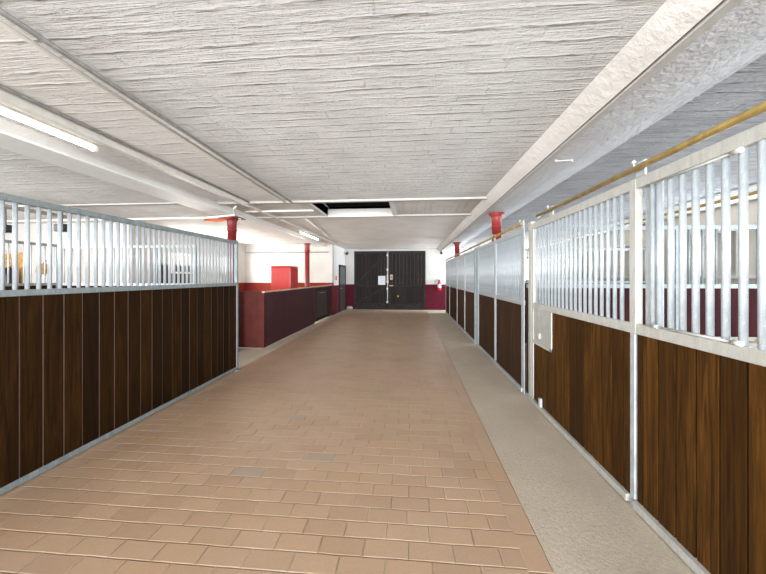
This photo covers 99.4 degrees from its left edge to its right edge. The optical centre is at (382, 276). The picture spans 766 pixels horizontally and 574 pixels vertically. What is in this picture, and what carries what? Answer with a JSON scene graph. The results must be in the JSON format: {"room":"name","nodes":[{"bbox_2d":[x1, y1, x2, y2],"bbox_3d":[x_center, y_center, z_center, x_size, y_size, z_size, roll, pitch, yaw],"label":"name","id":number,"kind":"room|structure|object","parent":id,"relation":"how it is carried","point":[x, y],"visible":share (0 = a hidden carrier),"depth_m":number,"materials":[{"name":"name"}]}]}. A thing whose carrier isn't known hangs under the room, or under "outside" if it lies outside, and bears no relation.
{"room":"horse stable","nodes":[
{"label":"horse stable","id":0,"kind":"room"},
{"bbox_2d":[5,222,135,282],"bbox_3d":[-8.157,0.010,8.130,4.050,3.080,0.200,0,0,5],"label":"wall","id":1,"kind":"structure","parent":0,"point":[8,236],"depth_m":7.98,"materials":[{"name":"paint"}]},
{"bbox_2d":[35,260,46,273],"bbox_3d":[-8.311,-0.242,7.923,0.240,0.345,0.240,0,0,5],"label":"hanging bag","id":2,"kind":"object","parent":1,"relation":"hanging from","point":[42,264],"visible":0.42,"depth_m":7.87,"materials":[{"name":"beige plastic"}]},
{"bbox_2d":[0,148,303,244],"bbox_3d":[-6.954,-1.430,6.657,6.600,0.200,19.270,0,0,5],"label":"ceiling","id":3,"kind":"structure","parent":0,"point":[21,175],"depth_m":5.51,"materials":[{"name":"paint"}]},
{"bbox_2d":[5,209,11,232],"bbox_3d":[-7.120,-1.085,6.134,0.200,0.490,0.140,0,0,5],"label":"spotlight","id":4,"kind":"object","parent":3,"relation":"attached to","point":[8,228],"visible":0.59,"depth_m":6.12,"materials":[{"name":"black plastic"}]},
{"bbox_2d":[5,204,66,218],"bbox_3d":[-6.283,-1.240,5.710,0.100,0.180,1.500,0,0,5],"label":"ceiling lamp","id":5,"kind":"object","parent":3,"relation":"hanging from","point":[6,205],"visible":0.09,"depth_m":5.79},
{"bbox_2d":[54,212,66,231],"bbox_3d":[-5.954,-1.085,6.033,0.200,0.490,0.140,0,0,5],"label":"spotlight","id":6,"kind":"object","parent":3,"relation":"attached to","point":[64,226],"visible":0.48,"depth_m":5.98,"materials":[{"name":"black plastic"}]},
{"bbox_2d":[19,202,176,206],"bbox_3d":[-6.852,-1.370,6.101,6.500,0.120,0.080,0,0,5],"label":"trim","id":7,"kind":"structure","parent":3,"relation":"attached to","point":[167,203],"depth_m":5.89,"materials":[{"name":"paint"}]},
{"bbox_2d":[139,226,245,290],"bbox_3d":[-5.990,0.010,10.854,0.200,3.080,5.600,0,0,5],"label":"wall","id":8,"kind":"structure","parent":0,"point":[241,247],"depth_m":10.54,"materials":[{"name":"paint"}]},
{"bbox_2d":[152,263,189,282],"bbox_3d":[-5.974,0.015,9.498,0.065,0.770,1.900,0,0,5],"label":"window","id":9,"kind":"structure","parent":8,"relation":"in","point":[152,263],"depth_m":9.22,"materials":[{"name":"grey glass"}]},
{"bbox_2d":[171,252,189,273],"bbox_3d":[-5.949,-0.400,9.646,0.090,0.600,1.000,0,0,5],"label":"window","id":10,"kind":"structure","parent":8,"relation":"in","point":[171,252],"depth_m":9.18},
{"bbox_2d":[226,203,328,216],"bbox_3d":[-2.058,-1.430,6.460,1.630,0.200,1.400,0,0,5],"label":"ceiling strip","id":11,"kind":"object","parent":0,"point":[301,206],"visible":0.43,"depth_m":6.40,"materials":[{"name":"wood"}]},
{"bbox_2d":[245,209,313,212],"bbox_3d":[-2.048,-1.300,6.399,1.380,0.038,0.040,0,0,5],"label":"pipe","id":12,"kind":"object","parent":11,"relation":"attached to","point":[303,210],"visible":1,"depth_m":6.38,"materials":[{"name":"white metal"}]},
{"bbox_2d":[246,244,333,314],"bbox_3d":[-3.846,0.060,13.380,3.640,2.980,0.200,0,0,5],"label":"wall","id":13,"kind":"structure","parent":0,"point":[258,269],"depth_m":13.29,"materials":[{"name":"paint"}]},
{"bbox_2d":[0,118,325,246],"bbox_3d":[-3.152,-1.353,6.229,0.410,0.255,19.070,0,0,5],"label":"trim","id":14,"kind":"structure","parent":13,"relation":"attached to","point":[10,142],"depth_m":3.92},
{"bbox_2d":[7,206,236,221],"bbox_3d":[-5.539,-1.230,6.568,5.828,0.158,0.373,0,0,9],"label":"pipe","id":15,"kind":"object","parent":14,"relation":"attached to","point":[234,207],"visible":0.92,"depth_m":6.48,"materials":[{"name":"white metal"}]},
{"bbox_2d":[204,216,233,221],"bbox_3d":[-3.310,-1.222,6.652,0.779,0.171,0.097,0,0,16],"label":"pipe","id":16,"kind":"object","parent":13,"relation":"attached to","point":[226,218],"visible":0.7,"depth_m":6.67,"materials":[{"name":"metal"}]},
{"bbox_2d":[245,252,328,252],"bbox_3d":[-3.923,-1.000,13.236,3.490,0.030,0.032,0,0,5],"label":"pipe","id":17,"kind":"object","parent":13,"relation":"attached to","point":[245,252],"visible":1,"depth_m":13.23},
{"bbox_2d":[0,0,666,201],"bbox_3d":[-1.009,-1.430,1.071,4.645,0.200,9.160,0,0,5],"label":"ceiling","id":18,"kind":"structure","parent":0,"point":[313,99],"depth_m":2.20,"materials":[{"name":"white paint"}]},
{"bbox_2d":[0,103,98,151],"bbox_3d":[-2.838,-1.260,2.357,0.068,0.110,1.570,0,0,5],"label":"tube light","id":19,"kind":"object","parent":18,"relation":"attached to","point":[5,110],"visible":0.68,"depth_m":2.69,"materials":[{"name":"white plastic"}]},
{"bbox_2d":[0,88,247,205],"bbox_3d":[-2.773,-1.285,1.484,0.080,0.080,8.480,0,0,5],"label":"beam","id":20,"kind":"structure","parent":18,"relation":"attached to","point":[7,98],"depth_m":2.97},
{"bbox_2d":[0,84,249,202],"bbox_3d":[-2.694,-1.312,1.477,0.032,0.023,8.480,0,0,5],"label":"conduit","id":21,"kind":"object","parent":18,"relation":"attached to","point":[1,86],"visible":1,"depth_m":2.93,"materials":[{"name":"white metal"}]},
{"bbox_2d":[0,20,284,202],"bbox_3d":[-1.948,-1.305,1.914,0.028,0.027,7.482,0,0,4],"label":"conduit","id":22,"kind":"object","parent":18,"relation":"attached to","point":[6,26],"visible":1,"depth_m":2.25,"materials":[{"name":"white metal"}]},
{"bbox_2d":[0,8,292,202],"bbox_3d":[-1.838,-1.292,1.905,0.032,0.030,7.481,0,0,4],"label":"conduit","id":23,"kind":"object","parent":18,"relation":"attached to","point":[3,13],"visible":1,"depth_m":2.14,"materials":[{"name":"white metal"}]},
{"bbox_2d":[218,197,487,204],"bbox_3d":[-0.583,-1.363,5.611,4.715,0.135,0.080,0,0,5],"label":"trim","id":24,"kind":"structure","parent":18,"relation":"attached to","point":[441,198],"depth_m":5.58,"materials":[{"name":"paint"}]},
{"bbox_2d":[334,245,344,313],"bbox_3d":[-2.022,0.060,14.512,0.200,2.980,2.370,0,0,5],"label":"wall","id":25,"kind":"structure","parent":0,"point":[339,253],"depth_m":14.03,"materials":[{"name":"paint"}]},
{"bbox_2d":[339,265,345,311],"bbox_3d":[-1.841,0.505,14.908,0.112,2.090,1.350,0,0,5],"label":"door","id":26,"kind":"structure","parent":25,"relation":"in","point":[342,268],"depth_m":14.90,"materials":[{"name":"metal"}]},
{"bbox_2d":[0,309,694,573],"bbox_3d":[-2.018,1.644,6.281,16.100,0.212,19.370,0,0,5],"label":"floor","id":27,"kind":"structure","parent":0,"point":[356,444],"depth_m":2.45,"materials":[{"name":"tile"}]},
{"bbox_2d":[5,253,22,282],"bbox_3d":[-9.319,0.475,8.040,1.050,2.150,0.100,0,0,5],"label":"wooden rack","id":28,"kind":"object","parent":27,"relation":"on","point":[20,255],"visible":0.21,"depth_m":7.98,"materials":[{"name":"brown wood"}]},
{"bbox_2d":[5,265,11,283],"bbox_3d":[-8.964,0.067,7.798,0.300,0.766,0.300,0,0,5],"label":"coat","id":29,"kind":"object","parent":28,"relation":"hanging from","point":[10,267],"visible":0.3,"depth_m":7.73,"materials":[{"name":"black fabric"}]},
{"bbox_2d":[5,240,56,289],"bbox_3d":[-7.131,0.435,3.435,0.060,2.230,6.820,0,0,5],"label":"wall","id":30,"kind":"structure","parent":27,"relation":"on","point":[8,286],"depth_m":6.35,"materials":[{"name":"paint"}]},
{"bbox_2d":[0,192,240,494],"bbox_3d":[-2.681,0.472,2.560,0.090,2.155,5.840,0,0,5],"label":"partition","id":31,"kind":"object","parent":27,"relation":"on","point":[79,367],"visible":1,"depth_m":2.97,"materials":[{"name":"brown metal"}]},
{"bbox_2d":[62,245,196,287],"bbox_3d":[-5.317,0.450,6.731,3.050,2.200,0.052,0,0,5],"label":"wall","id":32,"kind":"structure","parent":27,"relation":"on","point":[64,285],"depth_m":6.73,"materials":[{"name":"paint"}]},
{"bbox_2d":[220,217,245,351],"bbox_3d":[-3.133,0.163,6.744,0.440,2.774,0.300,0,0,5],"label":"column","id":33,"kind":"structure","parent":27,"relation":"on","point":[232,230],"depth_m":6.67,"materials":[{"name":"red metal"}]},
{"bbox_2d":[270,266,297,289],"bbox_3d":[-3.062,0.583,10.123,0.640,1.835,0.735,0,0,5],"label":"tall cabinet","id":34,"kind":"object","parent":27,"relation":"on","point":[282,277],"visible":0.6,"depth_m":9.79,"materials":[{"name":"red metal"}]},
{"bbox_2d":[238,285,331,347],"bbox_3d":[-4.084,0.920,10.217,3.668,1.220,6.142,0,0,5],"label":"wall","id":35,"kind":"structure","parent":27,"relation":"on","point":[265,318],"depth_m":7.66,"materials":[{"name":"red paint"}]},
{"bbox_2d":[304,243,310,286],"bbox_3d":[-2.770,0.163,11.882,0.270,2.774,0.270,0,0,5],"label":"column","id":36,"kind":"structure","parent":27,"relation":"on","point":[307,245],"depth_m":11.81,"materials":[{"name":"red metal"}]},
{"bbox_2d":[445,260,449,315],"bbox_3d":[2.669,0.447,13.320,0.096,2.207,1.400,0,0,5],"label":"fence","id":37,"kind":"object","parent":27,"relation":"on","point":[447,312],"visible":0.84,"depth_m":13.04,"materials":[{"name":"metal"}]},
{"bbox_2d":[449,257,456,322],"bbox_3d":[2.520,0.447,11.591,0.096,2.207,2.030,0,0,5],"label":"fence","id":38,"kind":"object","parent":27,"relation":"on","point":[453,262],"visible":0.88,"depth_m":11.50,"materials":[{"name":"metal"}]},
{"bbox_2d":[453,242,461,257],"bbox_3d":[2.643,0.163,11.566,0.296,2.774,0.296,0,0,5],"label":"column","id":39,"kind":"structure","parent":27,"relation":"on","point":[457,244],"depth_m":11.49,"materials":[{"name":"red metal"}]},
{"bbox_2d":[456,254,464,331],"bbox_3d":[2.367,0.447,9.813,0.096,2.207,1.480,0,0,5],"label":"fence","id":40,"kind":"object","parent":27,"relation":"on","point":[460,259],"visible":0.84,"depth_m":9.73,"materials":[{"name":"metal"}]},
{"bbox_2d":[464,250,473,341],"bbox_3d":[2.241,0.447,8.348,0.096,2.207,1.420,0,0,5],"label":"fence","id":41,"kind":"object","parent":27,"relation":"on","point":[469,256],"visible":0.83,"depth_m":8.35,"materials":[{"name":"metal"}]},
{"bbox_2d":[474,248,476,343],"bbox_3d":[2.170,0.431,7.597,0.060,2.237,0.050,0,0,5],"label":"post","id":42,"kind":"object","parent":27,"relation":"on","point":[475,249],"visible":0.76,"depth_m":7.57,"materials":[{"name":"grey metal"}]},
{"bbox_2d":[477,246,478,343],"bbox_3d":[2.144,0.431,7.298,0.060,2.237,0.050,0,0,5],"label":"post","id":43,"kind":"object","parent":27,"relation":"on","point":[477,246],"visible":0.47,"depth_m":7.28,"materials":[{"name":"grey metal"}]},
{"bbox_2d":[477,240,494,362],"bbox_3d":[2.083,0.447,6.515,0.096,2.207,1.460,0,0,5],"label":"fence","id":44,"kind":"object","parent":27,"relation":"on","point":[486,253],"visible":0.84,"depth_m":6.44,"materials":[{"name":"metal"}]},
{"bbox_2d":[488,212,504,240],"bbox_3d":[2.185,0.163,6.255,0.296,2.774,0.296,0,0,5],"label":"column","id":45,"kind":"structure","parent":27,"relation":"on","point":[496,217],"depth_m":6.18,"materials":[{"name":"red metal"}]},
{"bbox_2d":[494,227,525,393],"bbox_3d":[1.940,0.447,5.037,0.064,2.207,1.490,0,0,5],"label":"panel","id":46,"kind":"object","parent":27,"relation":"on","point":[510,302],"visible":1,"depth_m":4.87,"materials":[{"name":"metal"}]},
{"bbox_2d":[445,220,523,260],"bbox_3d":[2.271,-0.716,9.124,0.054,0.116,9.630,0,0,5],"label":"door track","id":47,"kind":"object","parent":46,"relation":"on","point":[521,224],"visible":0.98,"depth_m":5.82,"materials":[{"name":"metal"}]},
{"bbox_2d":[528,221,534,399],"bbox_3d":[1.872,0.429,4.087,0.052,2.242,0.095,0,0,5],"label":"post","id":48,"kind":"object","parent":27,"relation":"on","point":[531,222],"visible":0.62,"depth_m":4.06,"materials":[{"name":"metal"}]},
{"bbox_2d":[525,257,582,280],"bbox_3d":[4.398,0.455,10.391,3.860,2.190,0.052,0,0,5],"label":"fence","id":49,"kind":"structure","parent":27,"relation":"on","point":[525,257],"depth_m":10.29,"materials":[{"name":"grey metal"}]},
{"bbox_2d":[525,248,645,344],"bbox_3d":[4.231,0.455,7.284,3.660,2.190,0.052,0,0,5],"label":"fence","id":50,"kind":"structure","parent":27,"relation":"on","point":[628,249],"depth_m":7.24,"materials":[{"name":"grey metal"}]},
{"bbox_2d":[630,179,642,505],"bbox_3d":[1.706,0.447,2.192,0.046,2.207,0.061,0,0,5],"label":"post","id":51,"kind":"object","parent":27,"relation":"on","point":[636,195],"visible":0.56,"depth_m":2.18,"materials":[{"name":"metal"}]},
{"bbox_2d":[526,225,756,396],"bbox_3d":[3.820,0.455,4.047,3.923,2.190,0.052,0,0,5],"label":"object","id":52,"kind":"structure","parent":27,"relation":"on","point":[717,287],"depth_m":4.03,"materials":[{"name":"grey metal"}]},
{"bbox_2d":[714,336,756,347],"bbox_3d":[4.071,0.811,3.795,0.940,0.238,0.400,0,0,5],"label":"trough","id":53,"kind":"object","parent":52,"relation":"attached to","point":[752,340],"visible":0.12,"depth_m":3.92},
{"bbox_2d":[633,122,765,573],"bbox_3d":[1.601,0.447,0.714,0.132,2.207,2.898,0,0,5],"label":"panel","id":54,"kind":"object","parent":27,"relation":"on","point":[701,399],"visible":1,"depth_m":1.66,"materials":[{"name":"wood"}]},
{"bbox_2d":[536,101,765,217],"bbox_3d":[1.618,-0.716,1.537,0.054,0.116,4.540,0,0,5],"label":"door track","id":55,"kind":"object","parent":54,"relation":"on","point":[640,168],"visible":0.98,"depth_m":1.86,"materials":[{"name":"metal"}]},
{"bbox_2d":[530,181,629,500],"bbox_3d":[1.771,0.447,3.127,0.072,2.207,1.805,0,0,5],"label":"sliding door","id":56,"kind":"structure","parent":55,"relation":"hanging from","point":[581,360],"depth_m":2.82,"materials":[{"name":"wood"}]},
{"bbox_2d":[263,206,466,248],"bbox_3d":[-0.122,-1.430,11.367,4.645,0.200,8.710,0,0,5],"label":"ceiling","id":57,"kind":"structure","parent":0,"point":[417,232],"depth_m":9.29,"materials":[{"name":"paint"}]},
{"bbox_2d":[246,205,335,244],"bbox_3d":[-2.163,-1.303,9.320,0.050,0.046,7.000,0,0,5],"label":"ceiling beam","id":58,"kind":"structure","parent":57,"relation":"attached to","point":[249,206],"depth_m":7.68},
{"bbox_2d":[299,230,318,240],"bbox_3d":[-2.220,-1.260,9.877,0.068,0.110,1.760,0,0,5],"label":"tube light","id":59,"kind":"object","parent":57,"relation":"attached to","point":[300,231],"visible":0.87,"depth_m":9.68,"materials":[{"name":"white plastic"}]},
{"bbox_2d":[304,218,327,236],"bbox_3d":[-1.768,-1.312,8.895,0.032,0.033,3.398,0,0,-1],"label":"conduit","id":60,"kind":"object","parent":57,"relation":"attached to","point":[304,218],"visible":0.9,"depth_m":8.39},
{"bbox_2d":[307,202,396,217],"bbox_3d":[-0.528,-1.397,6.339,1.540,0.205,1.380,0,0,5],"label":"trim","id":61,"kind":"structure","parent":57,"relation":"attached to","point":[371,212],"depth_m":6.95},
{"bbox_2d":[325,202,389,208],"bbox_3d":[-0.557,-2.047,6.346,1.600,1.165,1.650,0,0,5],"label":"ceiling opening","id":62,"kind":"structure","parent":61,"relation":"attached to","point":[358,205],"depth_m":7.03,"materials":[{"name":"black"}]},
{"bbox_2d":[256,213,470,218],"bbox_3d":[-0.461,-1.363,7.026,4.715,0.133,0.080,0,0,5],"label":"trim","id":63,"kind":"structure","parent":57,"relation":"attached to","point":[460,214],"depth_m":6.97,"materials":[{"name":"paint"}]},
{"bbox_2d":[345,248,526,309],"bbox_3d":[2.534,0.010,15.434,9.000,3.080,0.250,0,0,5],"label":"wall","id":64,"kind":"structure","parent":0,"point":[435,261],"depth_m":15.34,"materials":[{"name":"paint"}]},
{"bbox_2d":[354,251,387,308],"bbox_3d":[-0.567,0.145,15.491,1.630,2.750,0.130,0,0,5],"label":"gate leaf","id":65,"kind":"object","parent":64,"relation":"attached to","point":[368,265],"visible":1,"depth_m":15.51,"materials":[{"name":"black wood"}]},
{"bbox_2d":[378,276,384,284],"bbox_3d":[-0.056,0.160,15.426,0.340,0.420,0.006,0,0,5],"label":"notice sheet","id":66,"kind":"object","parent":65,"relation":"attached to","point":[381,279],"visible":1,"depth_m":15.43,"materials":[{"name":"paper"}]},
{"bbox_2d":[389,251,425,308],"bbox_3d":[1.130,0.145,15.330,1.740,2.750,0.160,0,0,5],"label":"gate leaf","id":67,"kind":"object","parent":64,"relation":"attached to","point":[407,269],"visible":1,"depth_m":15.35,"materials":[{"name":"black wood"}]},
{"bbox_2d":[435,280,440,289],"bbox_3d":[2.569,0.364,15.201,0.292,0.512,0.210,0,0,5],"label":"fire extinguisher","id":68,"kind":"object","parent":64,"relation":"attached to","point":[439,282],"visible":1,"depth_m":15.13,"materials":[{"name":"red metal"}]},
{"bbox_2d":[437,0,722,250],"bbox_3d":[1.805,-1.353,5.801,0.150,0.255,19.070,0,0,5],"label":"ceiling beam","id":69,"kind":"structure","parent":64,"relation":"attached to","point":[673,19],"depth_m":2.10,"materials":[{"name":"beige paint"}]},
{"bbox_2d":[441,0,742,250],"bbox_3d":[1.927,-1.347,5.791,0.055,0.267,19.070,0,0,5],"label":"trim","id":70,"kind":"structure","parent":64,"relation":"attached to","point":[725,6],"depth_m":2.02,"materials":[{"name":"paint"}]},
{"bbox_2d":[443,0,765,250],"bbox_3d":[2.278,-1.353,5.761,0.650,0.255,19.070,0,0,5],"label":"ceiling beam","id":71,"kind":"structure","parent":64,"relation":"attached to","point":[738,38],"depth_m":2.21,"materials":[{"name":"grey paint"}]},
{"bbox_2d":[525,185,756,247],"bbox_3d":[5.690,-1.327,5.467,0.400,0.205,19.070,0,0,5],"label":"trim","id":72,"kind":"structure","parent":64,"relation":"attached to","point":[753,188],"depth_m":5.73,"materials":[{"name":"beige paint"}]},
{"bbox_2d":[525,191,756,248],"bbox_3d":[5.443,-1.210,5.513,0.060,0.057,18.920,0,0,5],"label":"pipe","id":73,"kind":"object","parent":72,"relation":"attached to","point":[753,193],"visible":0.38,"depth_m":5.53,"materials":[{"name":"white metal"}]},
{"bbox_2d":[394,200,481,214],"bbox_3d":[0.956,-1.430,6.201,1.610,0.200,1.400,0,0,5],"label":"ceiling strip","id":74,"kind":"object","parent":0,"point":[453,206],"visible":0.43,"depth_m":6.17,"materials":[{"name":"wood"}]},
{"bbox_2d":[460,53,765,248],"bbox_3d":[4.404,-1.430,5.678,3.600,0.200,19.270,0,0,5],"label":"ceiling","id":75,"kind":"structure","parent":0,"point":[743,90],"depth_m":3.50,"materials":[{"name":"paint"}]},
{"bbox_2d":[538,199,756,283],"bbox_3d":[6.122,0.010,5.530,0.250,3.080,19.270,0,0,5],"label":"wall","id":76,"kind":"structure","parent":0,"point":[752,203],"depth_m":6.11,"materials":[{"name":"paint"}]},
{"bbox_2d":[550,253,568,277],"bbox_3d":[6.516,-0.400,12.085,0.090,0.850,1.600,0,0,5],"label":"window","id":77,"kind":"structure","parent":76,"relation":"in","point":[568,253],"depth_m":12.07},
{"bbox_2d":[598,244,629,277],"bbox_3d":[6.225,-0.400,8.698,0.090,0.850,1.600,0,0,5],"label":"window","id":78,"kind":"structure","parent":76,"relation":"in","point":[625,245],"depth_m":8.67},
{"bbox_2d":[700,229,755,278],"bbox_3d":[5.941,-0.400,5.410,0.090,0.850,1.600,0,0,5],"label":"window","id":79,"kind":"structure","parent":76,"relation":"in","point":[732,230],"depth_m":5.42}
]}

